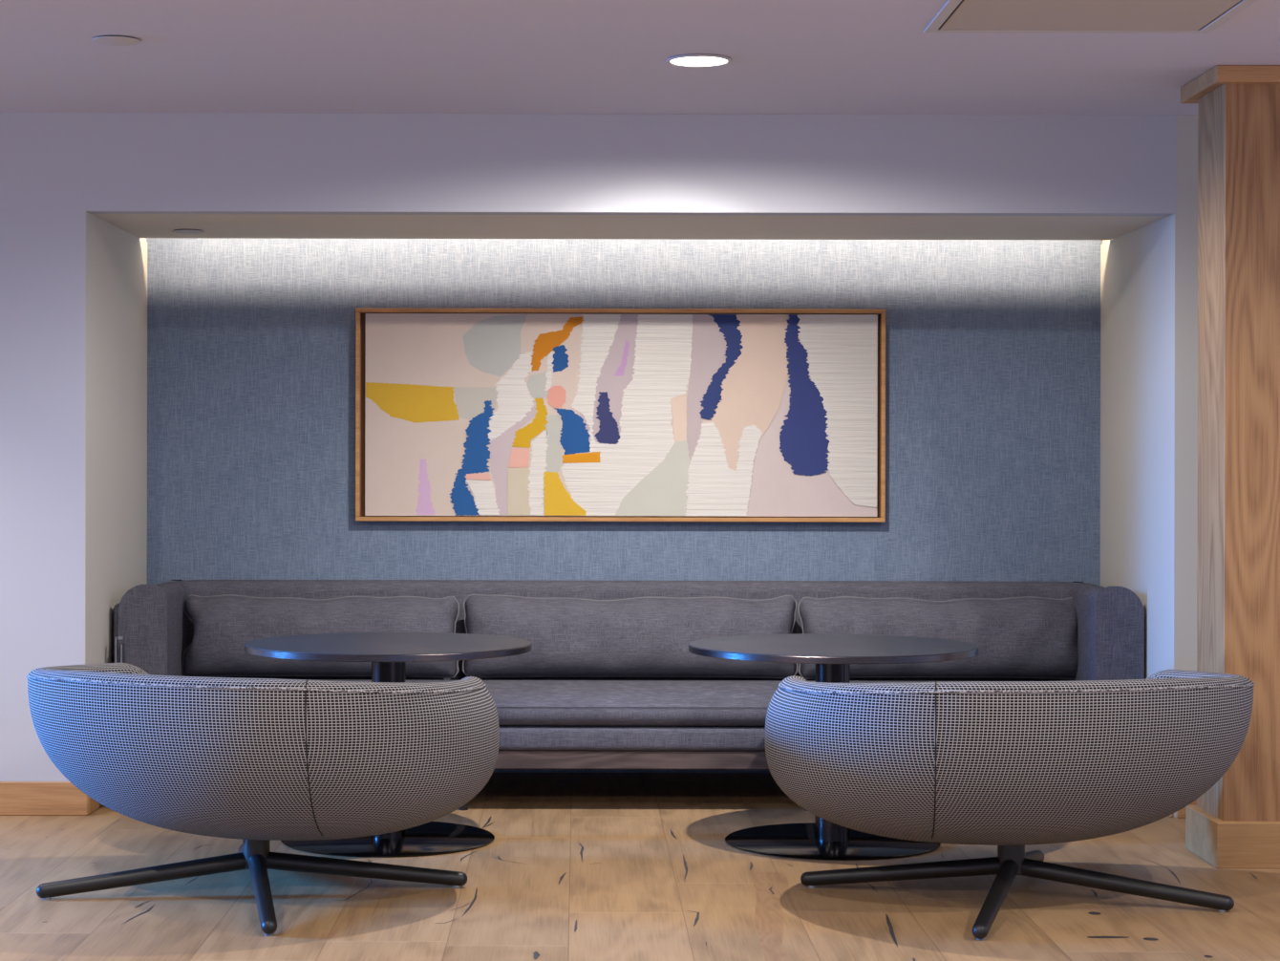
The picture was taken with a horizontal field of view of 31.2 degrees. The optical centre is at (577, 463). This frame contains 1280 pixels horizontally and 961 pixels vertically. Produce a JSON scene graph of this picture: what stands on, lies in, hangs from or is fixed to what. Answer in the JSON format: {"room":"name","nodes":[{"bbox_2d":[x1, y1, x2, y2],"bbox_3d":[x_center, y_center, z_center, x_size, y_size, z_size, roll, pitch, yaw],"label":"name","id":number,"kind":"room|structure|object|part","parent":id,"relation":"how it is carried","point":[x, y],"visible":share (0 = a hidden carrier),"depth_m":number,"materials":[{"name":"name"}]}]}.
{"room":"lobby","nodes":[
{"label":"lobby","id":0,"kind":"room"},
{"bbox_2d":[0,112,1198,817],"bbox_3d":[-1.000,0.005,9.657,12.000,2.745,1.394,0,0,0],"label":"wall","id":1,"kind":"structure","parent":0,"point":[136,162],"depth_m":8.96,"materials":[{"name":"grey paint"}]},
{"bbox_2d":[0,781,87,815],"bbox_3d":[-4.458,1.305,8.952,5.090,0.132,0.016,0,0,0],"label":"baseboard","id":2,"kind":"structure","parent":1,"relation":"attached to","point":[16,798],"depth_m":8.94,"materials":[{"name":"brown wood"}]},
{"bbox_2d":[87,795,102,814],"bbox_3d":[-1.919,1.310,9.597,0.016,0.132,1.274,0,0,0],"label":"baseboard","id":3,"kind":"structure","parent":1,"relation":"attached to","point":[93,804],"depth_m":9.02,"materials":[{"name":"brown wood"}]},
{"bbox_2d":[84,211,147,664],"bbox_3d":[-1.928,0.195,9.597,0.008,2.362,1.274,0,0,0],"label":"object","id":4,"kind":"structure","parent":1,"relation":"attached to","point":[116,259],"depth_m":9.48,"materials":[{"name":"grey paint"}]},
{"bbox_2d":[171,229,205,234],"bbox_3d":[-1.647,-0.981,9.700,0.140,0.009,0.140,0,0,0],"label":"sprinkler cover","id":5,"kind":"object","parent":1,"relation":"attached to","point":[181,231],"visible":1,"depth_m":9.66,"materials":[{"name":"grey metal"}]},
{"bbox_2d":[1100,213,1176,817],"bbox_3d":[2.336,0.204,9.597,0.008,2.362,1.274,0,0,0],"label":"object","id":6,"kind":"structure","parent":1,"relation":"attached to","point":[1139,266],"depth_m":9.45,"materials":[{"name":"grey paint"}]},
{"bbox_2d":[1175,799,1196,817],"bbox_3d":[3.667,1.322,8.952,2.660,0.132,0.016,0,0,0],"label":"baseboard","id":7,"kind":"structure","parent":1,"relation":"attached to","point":[1181,813],"depth_m":8.94,"materials":[{"name":"brown wood"}]},
{"bbox_2d":[146,237,1101,772],"bbox_3d":[0.204,0.008,10.294,4.264,2.745,0.120,0,0,0],"label":"wall","id":8,"kind":"structure","parent":0,"point":[992,347],"depth_m":10.23,"materials":[{"name":"blue fabric"}]},
{"bbox_2d":[355,308,885,522],"bbox_3d":[0.189,-0.213,10.199,2.351,0.944,0.068,0,0,0],"label":"framed painting","id":9,"kind":"object","parent":8,"relation":"attached to","point":[462,415],"visible":1,"depth_m":10.17,"materials":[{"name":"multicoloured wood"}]},
{"bbox_2d":[92,213,1167,240],"bbox_3d":[0.206,-1.147,9.647,4.256,0.330,1.174,0,0,0],"label":"soffit","id":10,"kind":"structure","parent":8,"relation":"attached to","point":[139,225],"depth_m":9.50,"materials":[{"name":"beige paint"}]},
{"bbox_2d":[0,771,1279,960],"bbox_3d":[-1.003,1.378,4.117,12.000,0.001,12.234,0,0,0],"label":"floor","id":11,"kind":"structure","parent":0,"point":[576,866],"depth_m":7.25,"materials":[{"name":"brown wood"}]},
{"bbox_2d":[26,662,499,935],"bbox_3d":[-1.014,1.008,7.396,1.549,0.740,1.203,0,0,27],"label":"lounge chair","id":12,"kind":"object","parent":11,"relation":"on","point":[255,761],"visible":1,"depth_m":6.92,"materials":[{"name":"grey fabric"}]},
{"bbox_3d":[-1.365,1.307,7.286,0.698,0.132,0.056,0,0,-10],"label":"leg","id":13,"kind":"part","parent":12,"relation":"part of","materials":[{"name":"black metal"}]},
{"bbox_3d":[-1.099,1.308,7.679,0.056,0.132,0.702,0,0,-12],"label":"leg","id":14,"kind":"part","parent":12,"relation":"part of","materials":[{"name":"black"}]},
{"bbox_3d":[-1.031,1.230,7.345,0.086,0.130,0.086,0,0,0],"label":"stem","id":15,"kind":"part","parent":12,"relation":"part of","materials":[{"name":"black metal"}]},
{"bbox_3d":[-0.962,1.308,7.011,0.056,0.132,0.702,0,0,-12],"label":"leg","id":16,"kind":"part","parent":12,"relation":"part of","materials":[{"name":"black metal"}]},
{"bbox_3d":[-0.700,1.309,7.400,0.691,0.132,0.056,0,0,-9],"label":"leg","id":17,"kind":"part","parent":12,"relation":"part of","materials":[{"name":"black metal"}]},
{"bbox_2d":[244,632,532,856],"bbox_3d":[-0.694,1.018,8.400,1.048,0.722,1.048,0,0,0],"label":"round table","id":18,"kind":"object","parent":11,"relation":"on","point":[388,652],"visible":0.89,"depth_m":8.25,"materials":[{"name":"black metal"}]},
{"bbox_3d":[-0.695,1.372,8.400,0.780,0.014,0.780,0,0,0],"label":"plate","id":19,"kind":"part","parent":18,"relation":"part of","materials":[{"name":"black metal"}]},
{"bbox_2d":[113,579,1144,810],"bbox_3d":[0.204,0.939,9.610,4.223,0.882,1.160,0,0,0],"label":"sofa","id":20,"kind":"object","parent":11,"relation":"on","point":[546,722],"visible":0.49,"depth_m":9.38,"materials":[{"name":"grey fabric"}]},
{"bbox_2d":[182,594,459,678],"bbox_3d":[-1.106,0.744,9.851,1.192,0.355,0.242,0,0,0],"label":"cushion","id":21,"kind":"object","parent":20,"relation":"on","point":[224,624],"visible":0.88,"depth_m":9.77,"materials":[{"name":"grey fabric"}]},
{"bbox_3d":[-0.458,1.292,9.130,0.040,0.173,0.040,0,0,0],"label":"leg","id":22,"kind":"part","parent":20,"relation":"part of","materials":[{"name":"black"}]},
{"bbox_2d":[462,593,797,678],"bbox_3d":[0.225,0.744,9.849,1.443,0.360,0.247,0,0,0],"label":"cushion","id":23,"kind":"object","parent":20,"relation":"on","point":[637,636],"visible":0.87,"depth_m":9.76,"materials":[{"name":"grey fabric"}]},
{"bbox_2d":[303,679,958,725],"bbox_3d":[0.217,0.976,9.500,3.824,0.127,0.940,0,0,0],"label":"seat cushion","id":24,"kind":"object","parent":20,"relation":"on","point":[517,702],"depth_m":9.08,"materials":[{"name":"grey fabric"}]},
{"bbox_3d":[0.216,1.173,9.520,4.042,0.071,0.920,0,0,0],"label":"wood rail","id":25,"kind":"part","parent":20,"relation":"part of","materials":[{"name":"grey wood"}]},
{"bbox_2d":[797,596,1078,679],"bbox_3d":[1.560,0.750,9.850,1.225,0.354,0.245,0,0,1],"label":"cushion","id":26,"kind":"object","parent":20,"relation":"on","point":[1025,636],"visible":0.8,"depth_m":9.76,"materials":[{"name":"grey fabric"}]},
{"bbox_2d":[688,633,978,859],"bbox_3d":[0.928,1.021,8.360,1.048,0.722,1.048,0,0,0],"label":"round table","id":27,"kind":"object","parent":11,"relation":"on","point":[832,654],"visible":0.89,"depth_m":8.24,"materials":[{"name":"black metal"}]},
{"bbox_3d":[0.927,1.375,8.360,0.780,0.014,0.780,0,0,0],"label":"plate","id":28,"kind":"part","parent":27,"relation":"part of","materials":[{"name":"black metal"}]},
{"bbox_2d":[764,669,1255,939],"bbox_3d":[1.367,1.013,7.323,1.545,0.740,1.208,0,0,-18],"label":"lounge chair","id":29,"kind":"object","parent":11,"relation":"on","point":[1010,766],"visible":1,"depth_m":6.86,"materials":[{"name":"grey fabric"}]},
{"bbox_3d":[1.054,1.312,7.369,0.690,0.132,0.056,0,0,17],"label":"leg","id":30,"kind":"part","parent":29,"relation":"part of","materials":[{"name":"black metal"}]},
{"bbox_3d":[1.270,1.313,6.950,0.056,0.132,0.693,0,0,18],"label":"leg","id":31,"kind":"part","parent":29,"relation":"part of","materials":[{"name":"black metal"}]},
{"bbox_3d":[1.374,1.235,7.270,0.086,0.130,0.086,0,0,0],"label":"stem","id":32,"kind":"part","parent":29,"relation":"part of","materials":[{"name":"black metal"}]},
{"bbox_3d":[1.479,1.313,7.590,0.056,0.132,0.693,0,0,18],"label":"leg","id":33,"kind":"part","parent":29,"relation":"part of","materials":[{"name":"black metal"}]},
{"bbox_3d":[1.694,1.314,7.171,0.690,0.132,0.056,0,0,17],"label":"leg","id":34,"kind":"part","parent":29,"relation":"part of","materials":[{"name":"black metal"}]},
{"bbox_2d":[1180,64,1279,868],"bbox_3d":[2.559,0.013,8.062,0.762,2.744,0.475,0,0,0],"label":"column","id":35,"kind":"structure","parent":11,"relation":"on","point":[1235,823],"depth_m":7.86,"materials":[{"name":"brown wood"}]},
{"bbox_2d":[0,0,1279,115],"bbox_3d":[-0.997,-1.427,3.655,12.000,0.120,11.310,0,0,0],"label":"ceiling","id":36,"kind":"structure","parent":0,"point":[191,56],"depth_m":7.71,"materials":[{"name":"white paint"}]},
{"bbox_2d":[92,35,140,45],"bbox_3d":[-1.488,-1.364,7.395,0.152,0.009,0.152,0,0,0],"label":"sprinkler cover","id":37,"kind":"object","parent":36,"relation":"attached to","point":[114,40],"visible":1,"depth_m":7.37,"materials":[{"name":"grey metal"}]},
{"bbox_2d":[665,53,732,67],"bbox_3d":[0.409,-1.359,7.740,0.224,0.010,0.224,0,0,0],"label":"recessed light","id":38,"kind":"object","parent":36,"relation":"in","point":[694,60],"visible":1,"depth_m":7.73,"materials":[{"name":"white"}]},
{"bbox_2d":[923,0,1257,33],"bbox_3d":[1.538,-1.358,6.768,0.900,0.008,0.896,0,0,0],"label":"access hatch","id":39,"kind":"object","parent":36,"relation":"attached to","point":[1015,16],"visible":1,"depth_m":6.95,"materials":[{"name":"grey paint"}]}
]}

